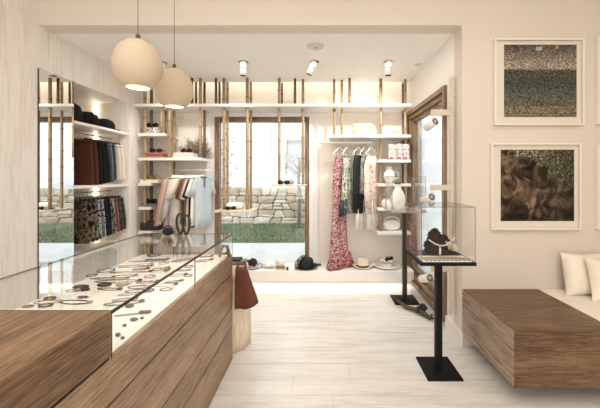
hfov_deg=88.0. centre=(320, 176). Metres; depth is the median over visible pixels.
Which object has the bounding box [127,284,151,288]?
necklace
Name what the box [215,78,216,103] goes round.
bamboo pole
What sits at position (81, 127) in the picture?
niche shelf
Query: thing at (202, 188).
polo shirt
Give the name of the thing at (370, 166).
dress
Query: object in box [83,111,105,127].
baseball cap
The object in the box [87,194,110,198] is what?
hanger
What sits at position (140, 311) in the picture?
necklace
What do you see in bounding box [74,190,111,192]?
rail
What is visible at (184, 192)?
shirt
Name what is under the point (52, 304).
bracelet
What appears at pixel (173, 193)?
shirt
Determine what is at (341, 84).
bamboo pole
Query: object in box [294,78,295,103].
bamboo pole
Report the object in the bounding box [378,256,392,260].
sunglasses
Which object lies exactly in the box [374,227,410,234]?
wall shelf
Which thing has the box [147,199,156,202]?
sunglasses
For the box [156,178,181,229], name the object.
shirt
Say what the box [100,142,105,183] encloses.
skirt
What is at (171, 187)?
shirt
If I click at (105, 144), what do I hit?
skirt
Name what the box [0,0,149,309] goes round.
wall
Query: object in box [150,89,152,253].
bamboo pole
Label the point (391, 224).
bag
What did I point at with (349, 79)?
bamboo pole
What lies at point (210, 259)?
necklace
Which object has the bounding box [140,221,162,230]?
storage box
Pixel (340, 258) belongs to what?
dress
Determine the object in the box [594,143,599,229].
framed photograph
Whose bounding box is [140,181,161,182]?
book
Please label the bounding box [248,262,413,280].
platform
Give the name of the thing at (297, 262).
patterned scarf
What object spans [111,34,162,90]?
pendant lamp
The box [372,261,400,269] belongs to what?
sun hat
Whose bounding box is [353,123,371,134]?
patterned box
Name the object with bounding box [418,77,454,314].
post
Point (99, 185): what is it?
niche shelf
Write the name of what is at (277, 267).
brush
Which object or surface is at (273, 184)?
shelf
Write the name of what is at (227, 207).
sunglasses
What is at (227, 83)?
bamboo pole
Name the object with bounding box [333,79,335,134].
bamboo pole
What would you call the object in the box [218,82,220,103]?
bamboo pole
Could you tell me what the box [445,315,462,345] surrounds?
baseboard
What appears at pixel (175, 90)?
pendant lamp
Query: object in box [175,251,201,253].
necklace
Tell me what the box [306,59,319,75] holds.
ceiling spotlight
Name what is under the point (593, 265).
cushion
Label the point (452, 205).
glass case
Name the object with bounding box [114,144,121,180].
skirt
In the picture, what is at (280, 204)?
stone wall
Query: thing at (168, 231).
purse
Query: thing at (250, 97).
bamboo pole
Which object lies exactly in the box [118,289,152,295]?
necklace
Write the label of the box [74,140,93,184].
skirt
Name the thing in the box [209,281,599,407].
floor
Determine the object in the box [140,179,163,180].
book
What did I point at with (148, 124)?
sunglasses
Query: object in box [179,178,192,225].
shirt
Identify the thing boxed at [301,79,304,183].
bamboo pole
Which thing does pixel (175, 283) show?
necklace
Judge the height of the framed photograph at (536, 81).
0.711 m
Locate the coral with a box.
[387,129,400,134]
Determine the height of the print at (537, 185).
0.589 m
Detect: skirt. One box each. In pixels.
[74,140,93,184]
[74,200,97,240]
[74,201,89,243]
[86,201,94,241]
[92,141,98,184]
[96,141,102,183]
[96,200,101,238]
[98,199,105,236]
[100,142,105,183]
[103,199,109,235]
[104,143,109,182]
[107,143,113,181]
[107,199,111,234]
[109,198,116,232]
[112,144,116,179]
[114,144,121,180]
[114,198,119,230]
[117,198,122,230]
[119,145,125,179]
[119,197,125,228]
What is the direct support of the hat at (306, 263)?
on the platform
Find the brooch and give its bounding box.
[163,266,170,270]
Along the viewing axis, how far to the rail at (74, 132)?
3.44 m
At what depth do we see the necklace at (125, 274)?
1.85 m
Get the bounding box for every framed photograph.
[490,143,581,229]
[492,38,584,125]
[594,36,599,124]
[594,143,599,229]
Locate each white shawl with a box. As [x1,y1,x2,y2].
[263,260,275,267]
[275,258,284,265]
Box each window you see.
[215,117,308,261]
[407,85,446,322]
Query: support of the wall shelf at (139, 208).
attached to the wall at (365, 243)
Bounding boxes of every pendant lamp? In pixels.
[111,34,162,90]
[154,0,193,108]
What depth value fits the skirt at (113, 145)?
3.58 m
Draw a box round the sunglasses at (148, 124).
[147,123,163,127]
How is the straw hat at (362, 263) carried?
on the platform
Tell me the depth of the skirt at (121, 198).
3.75 m
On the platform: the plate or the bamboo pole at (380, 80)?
the plate
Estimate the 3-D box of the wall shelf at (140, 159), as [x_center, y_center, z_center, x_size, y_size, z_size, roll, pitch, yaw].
[-1.909,-0.227,4.099,0.782,0.035,0.399,0,0,0]
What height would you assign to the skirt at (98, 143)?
0.468 m
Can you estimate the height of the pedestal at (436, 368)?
0.826 m
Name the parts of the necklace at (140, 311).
chain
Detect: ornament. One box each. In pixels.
[175,212,190,234]
[218,244,230,256]
[396,299,433,319]
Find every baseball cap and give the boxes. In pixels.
[74,103,89,123]
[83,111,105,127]
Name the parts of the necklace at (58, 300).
chain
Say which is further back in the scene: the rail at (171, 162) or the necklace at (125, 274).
the rail at (171, 162)
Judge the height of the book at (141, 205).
0.028 m
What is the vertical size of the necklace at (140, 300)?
0.014 m
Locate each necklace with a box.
[33,299,62,303]
[59,300,92,303]
[65,288,80,291]
[89,276,129,279]
[94,278,142,282]
[97,287,122,290]
[103,299,144,305]
[110,270,151,272]
[111,274,137,276]
[111,297,138,300]
[114,310,144,316]
[118,264,153,267]
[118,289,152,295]
[124,288,154,292]
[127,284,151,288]
[128,259,166,261]
[132,267,149,269]
[135,279,158,282]
[154,282,178,286]
[159,287,174,290]
[165,278,183,282]
[172,256,195,261]
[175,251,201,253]
[196,258,213,261]
[429,237,458,255]
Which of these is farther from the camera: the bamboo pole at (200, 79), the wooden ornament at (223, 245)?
the bamboo pole at (200, 79)
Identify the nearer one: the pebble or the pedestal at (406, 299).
the pebble
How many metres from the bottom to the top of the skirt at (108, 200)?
0.408 m
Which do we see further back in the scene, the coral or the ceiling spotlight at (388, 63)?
the coral
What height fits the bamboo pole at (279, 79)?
1.353 m
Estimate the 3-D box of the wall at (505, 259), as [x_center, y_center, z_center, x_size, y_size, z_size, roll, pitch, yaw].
[2.235,-0.150,2.649,2.130,3.100,0.150,0,0,0]
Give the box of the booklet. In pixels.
[232,257,242,261]
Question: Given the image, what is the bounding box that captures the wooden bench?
[462,289,599,387]
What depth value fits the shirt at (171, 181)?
3.89 m
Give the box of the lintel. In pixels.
[38,0,461,33]
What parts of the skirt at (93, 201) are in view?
panel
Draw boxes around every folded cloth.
[145,156,167,157]
[146,154,167,156]
[172,156,198,157]
[173,154,197,156]
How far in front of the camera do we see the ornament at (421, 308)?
3.16 m
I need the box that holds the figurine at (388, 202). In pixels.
[387,201,390,209]
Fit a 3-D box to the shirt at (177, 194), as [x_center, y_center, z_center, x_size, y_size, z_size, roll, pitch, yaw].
[-1.681,0.306,4.030,0.030,0.606,0.523,0,0,22]
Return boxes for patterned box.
[147,127,159,132]
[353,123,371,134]
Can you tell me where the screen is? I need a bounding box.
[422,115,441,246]
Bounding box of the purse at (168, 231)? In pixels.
[162,225,173,235]
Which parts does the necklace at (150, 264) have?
chain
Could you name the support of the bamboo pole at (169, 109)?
on the platform
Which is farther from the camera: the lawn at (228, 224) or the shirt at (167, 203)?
the lawn at (228, 224)
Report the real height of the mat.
0.012 m
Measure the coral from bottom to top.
0.105 m
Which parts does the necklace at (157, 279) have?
chain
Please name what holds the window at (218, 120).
in the wall at (365, 243)
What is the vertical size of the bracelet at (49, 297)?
0.008 m
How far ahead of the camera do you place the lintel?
2.57 m
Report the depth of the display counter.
1.26 m
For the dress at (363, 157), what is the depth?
3.98 m
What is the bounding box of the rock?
[423,228,453,254]
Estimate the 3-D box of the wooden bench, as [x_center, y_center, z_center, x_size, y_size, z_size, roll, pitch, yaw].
[2.230,1.165,2.227,2.120,0.470,0.693,0,0,0]
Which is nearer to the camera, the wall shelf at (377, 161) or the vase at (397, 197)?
the vase at (397, 197)
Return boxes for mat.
[417,256,471,261]
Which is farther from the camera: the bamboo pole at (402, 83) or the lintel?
the bamboo pole at (402, 83)
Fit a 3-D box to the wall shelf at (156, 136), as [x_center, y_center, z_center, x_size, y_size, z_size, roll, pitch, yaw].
[-2.134,-0.535,4.099,0.333,0.035,0.399,0,0,0]
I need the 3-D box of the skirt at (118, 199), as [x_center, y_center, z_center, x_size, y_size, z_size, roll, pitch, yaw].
[-2.555,0.443,3.689,0.392,0.393,0.043,0,0,0]
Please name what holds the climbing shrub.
on the lawn at (228, 224)
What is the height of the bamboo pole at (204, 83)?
1.014 m
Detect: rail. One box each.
[74,132,111,138]
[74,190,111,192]
[171,162,209,170]
[319,141,372,143]
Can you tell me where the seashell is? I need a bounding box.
[116,281,125,285]
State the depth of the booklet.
2.64 m
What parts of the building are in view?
pane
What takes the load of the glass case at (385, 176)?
on the pedestal at (406, 299)
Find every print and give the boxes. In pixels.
[501,150,573,220]
[504,45,576,116]
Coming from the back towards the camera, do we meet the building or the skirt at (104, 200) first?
the building
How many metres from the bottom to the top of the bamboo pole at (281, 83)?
0.340 m
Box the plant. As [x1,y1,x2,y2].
[176,135,214,157]
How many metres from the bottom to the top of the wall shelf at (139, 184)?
0.035 m
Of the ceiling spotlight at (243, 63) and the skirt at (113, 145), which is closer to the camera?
the ceiling spotlight at (243, 63)
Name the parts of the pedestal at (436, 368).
plate, plate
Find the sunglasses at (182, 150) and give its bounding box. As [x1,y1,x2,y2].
[181,149,196,152]
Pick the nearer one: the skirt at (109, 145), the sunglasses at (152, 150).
the skirt at (109, 145)
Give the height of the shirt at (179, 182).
0.606 m
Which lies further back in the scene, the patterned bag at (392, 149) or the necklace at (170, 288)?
the patterned bag at (392, 149)
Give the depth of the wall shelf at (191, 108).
3.99 m
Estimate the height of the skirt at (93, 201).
0.427 m
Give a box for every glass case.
[385,176,425,210]
[406,202,475,262]
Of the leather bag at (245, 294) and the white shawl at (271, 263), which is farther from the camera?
the white shawl at (271, 263)
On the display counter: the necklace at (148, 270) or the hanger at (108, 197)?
the necklace at (148, 270)
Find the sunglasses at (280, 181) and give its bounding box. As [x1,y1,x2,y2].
[278,180,289,183]
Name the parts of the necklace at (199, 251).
chain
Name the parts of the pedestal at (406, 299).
plate, plate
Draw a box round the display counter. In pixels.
[0,233,232,407]
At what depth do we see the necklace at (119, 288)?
1.62 m
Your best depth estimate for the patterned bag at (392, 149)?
3.94 m
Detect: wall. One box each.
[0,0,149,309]
[153,82,403,261]
[222,187,304,223]
[407,34,453,324]
[454,0,599,345]
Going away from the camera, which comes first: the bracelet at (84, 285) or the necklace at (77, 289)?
the necklace at (77, 289)
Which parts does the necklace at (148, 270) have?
chain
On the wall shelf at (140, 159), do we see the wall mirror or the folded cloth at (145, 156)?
the folded cloth at (145, 156)
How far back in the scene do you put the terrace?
5.20 m
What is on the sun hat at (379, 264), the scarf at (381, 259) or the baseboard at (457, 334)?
the scarf at (381, 259)
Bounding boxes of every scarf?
[294,254,304,268]
[380,258,391,262]
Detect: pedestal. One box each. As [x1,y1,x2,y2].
[385,208,426,304]
[406,250,476,380]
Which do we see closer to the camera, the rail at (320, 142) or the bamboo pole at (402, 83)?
the rail at (320, 142)
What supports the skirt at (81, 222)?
hanging from the hanger
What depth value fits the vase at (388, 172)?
3.95 m
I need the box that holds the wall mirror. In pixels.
[38,68,73,298]
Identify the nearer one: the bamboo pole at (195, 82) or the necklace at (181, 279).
the necklace at (181, 279)
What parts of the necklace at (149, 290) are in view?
chain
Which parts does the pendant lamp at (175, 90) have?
lamp shade, cord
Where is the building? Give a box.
[229,123,304,187]
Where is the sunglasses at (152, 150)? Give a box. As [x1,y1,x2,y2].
[149,148,165,152]
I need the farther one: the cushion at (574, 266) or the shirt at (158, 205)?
the shirt at (158, 205)
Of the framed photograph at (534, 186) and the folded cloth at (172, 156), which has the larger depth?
the folded cloth at (172, 156)
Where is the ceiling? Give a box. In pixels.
[55,34,452,81]
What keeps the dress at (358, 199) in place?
hanging from the clothes hanger
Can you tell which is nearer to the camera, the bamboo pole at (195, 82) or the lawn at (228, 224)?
the bamboo pole at (195, 82)
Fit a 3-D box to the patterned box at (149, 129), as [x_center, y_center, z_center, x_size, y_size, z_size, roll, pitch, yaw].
[-2.163,-0.596,4.015,0.170,0.085,0.110,0,0,0]
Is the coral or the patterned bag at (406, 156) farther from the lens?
the coral
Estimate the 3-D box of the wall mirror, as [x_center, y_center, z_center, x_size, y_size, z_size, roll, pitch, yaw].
[-2.346,0.198,2.755,0.008,2.205,0.370,0,0,0]
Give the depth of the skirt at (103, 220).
3.40 m
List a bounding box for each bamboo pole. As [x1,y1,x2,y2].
[143,91,146,253]
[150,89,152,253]
[160,103,162,132]
[164,110,167,133]
[168,108,170,253]
[172,110,175,253]
[195,82,196,103]
[199,78,201,157]
[203,82,205,157]
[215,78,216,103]
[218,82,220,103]
[222,78,225,209]
[226,82,228,203]
[245,78,248,209]
[249,82,251,207]
[278,78,280,180]
[281,83,282,103]
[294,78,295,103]
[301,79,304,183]
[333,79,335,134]
[340,80,342,134]
[348,78,350,103]
[379,79,382,230]
[402,83,403,192]
[404,79,406,206]
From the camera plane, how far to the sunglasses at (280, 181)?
3.93 m
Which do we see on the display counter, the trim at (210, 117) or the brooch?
the brooch
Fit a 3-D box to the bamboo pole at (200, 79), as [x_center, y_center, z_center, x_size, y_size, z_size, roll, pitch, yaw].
[-1.535,-0.751,3.950,0.040,1.014,0.041,0,0,39]
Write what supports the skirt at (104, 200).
hanging from the hanger
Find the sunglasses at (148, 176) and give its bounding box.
[147,175,161,178]
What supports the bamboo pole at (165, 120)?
on the wall shelf at (156, 136)
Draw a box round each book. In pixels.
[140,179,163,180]
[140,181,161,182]
[140,204,157,206]
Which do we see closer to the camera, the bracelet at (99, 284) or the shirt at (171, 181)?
the bracelet at (99, 284)
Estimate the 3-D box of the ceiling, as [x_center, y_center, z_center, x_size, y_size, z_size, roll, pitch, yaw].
[0.475,-1.505,0.875,5.950,0.490,7.250,0,0,0]
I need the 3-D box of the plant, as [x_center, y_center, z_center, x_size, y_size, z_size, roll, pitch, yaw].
[-1.726,-0.407,4.202,0.546,0.333,0.176,0,0,0]
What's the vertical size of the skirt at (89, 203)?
0.432 m
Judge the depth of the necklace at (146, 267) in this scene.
1.98 m
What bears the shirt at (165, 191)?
hanging from the clothes hanger
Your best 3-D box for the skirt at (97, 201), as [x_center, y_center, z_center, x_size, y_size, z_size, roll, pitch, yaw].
[-2.555,0.457,3.346,0.392,0.422,0.041,0,0,0]
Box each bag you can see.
[235,261,258,308]
[383,216,400,229]
[388,144,396,159]
[397,143,402,159]
[403,143,409,159]
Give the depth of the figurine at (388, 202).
3.40 m
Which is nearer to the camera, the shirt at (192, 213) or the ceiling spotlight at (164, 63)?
the ceiling spotlight at (164, 63)
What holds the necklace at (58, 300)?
on the display counter
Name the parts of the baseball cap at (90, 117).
crown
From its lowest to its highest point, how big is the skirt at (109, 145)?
0.448 m
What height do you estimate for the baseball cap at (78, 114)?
0.214 m
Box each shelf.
[74,118,127,134]
[74,184,127,188]
[134,104,411,112]
[138,133,178,139]
[138,158,210,161]
[138,183,161,185]
[138,207,156,209]
[138,229,162,233]
[215,208,257,212]
[272,184,306,185]
[329,135,410,140]
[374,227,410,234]
[376,160,410,163]
[376,183,410,185]
[376,205,408,210]
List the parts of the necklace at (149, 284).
chain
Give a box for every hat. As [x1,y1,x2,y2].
[247,258,256,265]
[294,257,317,269]
[352,258,372,269]
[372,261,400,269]
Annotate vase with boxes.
[383,167,398,182]
[391,182,404,208]
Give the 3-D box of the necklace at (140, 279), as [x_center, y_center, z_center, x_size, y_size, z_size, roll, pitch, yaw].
[-1.144,0.584,1.753,0.259,0.014,0.051,0,0,0]
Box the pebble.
[125,303,133,306]
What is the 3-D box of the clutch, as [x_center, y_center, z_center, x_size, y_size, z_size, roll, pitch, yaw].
[-1.110,0.372,4.020,0.220,0.085,0.140,0,0,0]
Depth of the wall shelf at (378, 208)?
3.90 m
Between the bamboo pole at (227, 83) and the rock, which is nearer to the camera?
the rock
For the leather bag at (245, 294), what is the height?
0.356 m
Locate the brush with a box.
[276,266,284,269]
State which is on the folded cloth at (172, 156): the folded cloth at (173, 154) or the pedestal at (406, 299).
the folded cloth at (173, 154)
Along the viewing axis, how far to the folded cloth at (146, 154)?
3.92 m
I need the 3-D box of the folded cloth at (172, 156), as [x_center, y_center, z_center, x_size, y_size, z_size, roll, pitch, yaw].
[-1.755,-0.256,4.020,0.260,0.022,0.200,0,0,0]
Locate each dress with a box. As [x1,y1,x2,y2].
[326,148,353,270]
[339,148,352,216]
[353,148,365,229]
[360,148,366,193]
[364,148,377,229]
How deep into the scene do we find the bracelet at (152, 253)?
2.31 m
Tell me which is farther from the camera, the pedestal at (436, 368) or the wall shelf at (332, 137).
the wall shelf at (332, 137)
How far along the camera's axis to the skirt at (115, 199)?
3.62 m
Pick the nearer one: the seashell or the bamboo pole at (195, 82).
the seashell
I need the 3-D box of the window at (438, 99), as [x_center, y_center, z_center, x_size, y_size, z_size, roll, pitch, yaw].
[1.205,0.250,3.540,0.130,2.210,1.320,0,0,0]
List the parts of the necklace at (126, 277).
chain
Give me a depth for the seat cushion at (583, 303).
2.30 m
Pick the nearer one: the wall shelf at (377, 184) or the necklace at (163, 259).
the necklace at (163, 259)
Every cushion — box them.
[540,289,599,320]
[560,252,599,294]
[584,257,599,301]
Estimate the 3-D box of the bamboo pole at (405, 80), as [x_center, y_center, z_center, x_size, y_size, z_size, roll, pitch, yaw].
[1.088,-0.283,4.000,0.041,1.951,0.040,0,0,0]
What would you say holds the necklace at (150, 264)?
on the display counter
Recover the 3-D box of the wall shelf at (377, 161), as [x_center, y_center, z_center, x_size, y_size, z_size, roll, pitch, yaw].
[0.925,-0.201,4.099,0.415,0.035,0.399,0,0,0]
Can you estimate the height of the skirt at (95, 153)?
0.478 m
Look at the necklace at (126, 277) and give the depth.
1.80 m
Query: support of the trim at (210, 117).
attached to the wall at (365, 243)
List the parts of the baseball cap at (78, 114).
crown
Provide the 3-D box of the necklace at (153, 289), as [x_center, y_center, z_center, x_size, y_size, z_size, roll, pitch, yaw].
[-0.936,0.584,1.600,0.147,0.014,0.050,0,0,0]
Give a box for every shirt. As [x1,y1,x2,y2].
[154,179,180,230]
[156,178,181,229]
[159,178,175,228]
[162,178,176,227]
[165,178,178,220]
[167,178,180,224]
[170,178,182,214]
[172,178,187,227]
[175,178,186,224]
[175,178,188,213]
[177,178,190,225]
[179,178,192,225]
[182,177,196,227]
[185,178,197,225]
[189,176,215,228]
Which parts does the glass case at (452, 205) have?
lid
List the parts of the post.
arm, arm, arm, post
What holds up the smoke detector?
attached to the ceiling
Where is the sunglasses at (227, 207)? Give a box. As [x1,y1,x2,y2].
[225,206,235,209]
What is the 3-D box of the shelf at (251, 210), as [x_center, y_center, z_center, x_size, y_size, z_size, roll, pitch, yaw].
[-1.089,0.430,4.034,0.471,0.030,0.350,0,0,0]
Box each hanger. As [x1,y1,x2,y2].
[76,191,99,199]
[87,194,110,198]
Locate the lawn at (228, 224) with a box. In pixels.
[222,223,304,242]
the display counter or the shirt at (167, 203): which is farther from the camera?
the shirt at (167, 203)
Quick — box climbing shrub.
[222,133,238,217]
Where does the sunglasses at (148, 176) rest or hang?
on the book at (140, 179)
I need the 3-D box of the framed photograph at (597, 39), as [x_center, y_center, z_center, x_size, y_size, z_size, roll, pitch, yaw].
[2.638,-0.793,2.554,0.740,0.719,0.039,0,0,0]
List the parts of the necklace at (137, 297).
chain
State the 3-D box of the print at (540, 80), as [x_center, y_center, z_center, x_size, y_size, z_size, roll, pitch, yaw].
[1.811,-0.794,2.561,0.599,0.597,0.002,0,0,0]
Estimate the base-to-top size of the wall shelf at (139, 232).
0.035 m
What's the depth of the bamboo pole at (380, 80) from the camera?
3.97 m
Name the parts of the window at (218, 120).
sill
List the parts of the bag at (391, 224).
handle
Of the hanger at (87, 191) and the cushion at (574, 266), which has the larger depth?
the hanger at (87, 191)
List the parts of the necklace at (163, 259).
chain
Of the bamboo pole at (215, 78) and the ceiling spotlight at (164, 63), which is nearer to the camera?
the ceiling spotlight at (164, 63)
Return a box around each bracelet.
[22,304,33,307]
[38,303,53,307]
[43,296,56,299]
[72,284,88,288]
[97,283,111,286]
[146,253,160,256]
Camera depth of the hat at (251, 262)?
4.04 m
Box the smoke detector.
[307,42,323,49]
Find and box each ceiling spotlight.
[162,60,168,69]
[238,59,248,75]
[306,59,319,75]
[383,59,393,75]
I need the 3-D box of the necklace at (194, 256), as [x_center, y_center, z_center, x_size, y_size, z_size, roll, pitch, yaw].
[-0.970,0.584,2.212,0.177,0.014,0.048,0,0,-41]
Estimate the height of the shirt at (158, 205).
0.706 m
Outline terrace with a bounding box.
[222,243,433,280]
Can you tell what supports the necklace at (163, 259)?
on the display counter
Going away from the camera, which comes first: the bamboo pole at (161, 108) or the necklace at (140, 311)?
the necklace at (140, 311)
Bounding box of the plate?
[248,262,262,268]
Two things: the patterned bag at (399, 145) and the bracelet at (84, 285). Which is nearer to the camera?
the bracelet at (84, 285)
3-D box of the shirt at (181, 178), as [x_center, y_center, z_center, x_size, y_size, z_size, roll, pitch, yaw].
[-1.759,0.316,4.030,0.030,0.626,0.492,0,0,22]
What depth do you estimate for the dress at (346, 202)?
3.98 m
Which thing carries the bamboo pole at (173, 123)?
on the platform
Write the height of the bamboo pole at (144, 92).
2.441 m
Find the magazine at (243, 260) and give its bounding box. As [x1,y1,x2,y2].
[232,259,247,265]
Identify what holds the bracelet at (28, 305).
on the display counter
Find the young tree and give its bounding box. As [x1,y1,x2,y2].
[277,151,304,227]
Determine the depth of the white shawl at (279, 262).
4.10 m
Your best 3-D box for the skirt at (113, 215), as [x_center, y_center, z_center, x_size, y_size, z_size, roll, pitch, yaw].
[-2.555,0.448,3.570,0.392,0.403,0.042,0,0,0]
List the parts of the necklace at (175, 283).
chain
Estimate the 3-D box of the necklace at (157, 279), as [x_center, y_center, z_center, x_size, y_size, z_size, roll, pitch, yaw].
[-0.968,0.584,1.738,0.130,0.014,0.032,0,0,-8]
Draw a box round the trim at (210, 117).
[206,113,317,262]
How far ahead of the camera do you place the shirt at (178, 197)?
3.89 m
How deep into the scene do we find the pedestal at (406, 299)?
3.50 m
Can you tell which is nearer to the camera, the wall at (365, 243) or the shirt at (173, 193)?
the shirt at (173, 193)
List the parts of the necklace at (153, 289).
chain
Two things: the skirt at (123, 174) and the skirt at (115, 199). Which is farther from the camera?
the skirt at (123, 174)
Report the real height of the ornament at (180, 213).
0.169 m
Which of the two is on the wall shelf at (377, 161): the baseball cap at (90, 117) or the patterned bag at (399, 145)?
the patterned bag at (399, 145)
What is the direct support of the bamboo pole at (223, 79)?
hanging from the ceiling
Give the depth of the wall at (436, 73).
3.25 m
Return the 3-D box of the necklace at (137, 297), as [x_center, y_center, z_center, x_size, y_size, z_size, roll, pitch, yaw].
[-0.940,0.584,1.491,0.118,0.014,0.032,0,0,-14]
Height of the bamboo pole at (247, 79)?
1.673 m
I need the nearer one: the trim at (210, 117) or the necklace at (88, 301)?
the necklace at (88, 301)
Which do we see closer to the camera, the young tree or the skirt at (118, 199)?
the skirt at (118, 199)
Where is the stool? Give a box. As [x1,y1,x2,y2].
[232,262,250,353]
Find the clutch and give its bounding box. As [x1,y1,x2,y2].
[226,202,244,208]
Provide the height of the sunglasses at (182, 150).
0.054 m

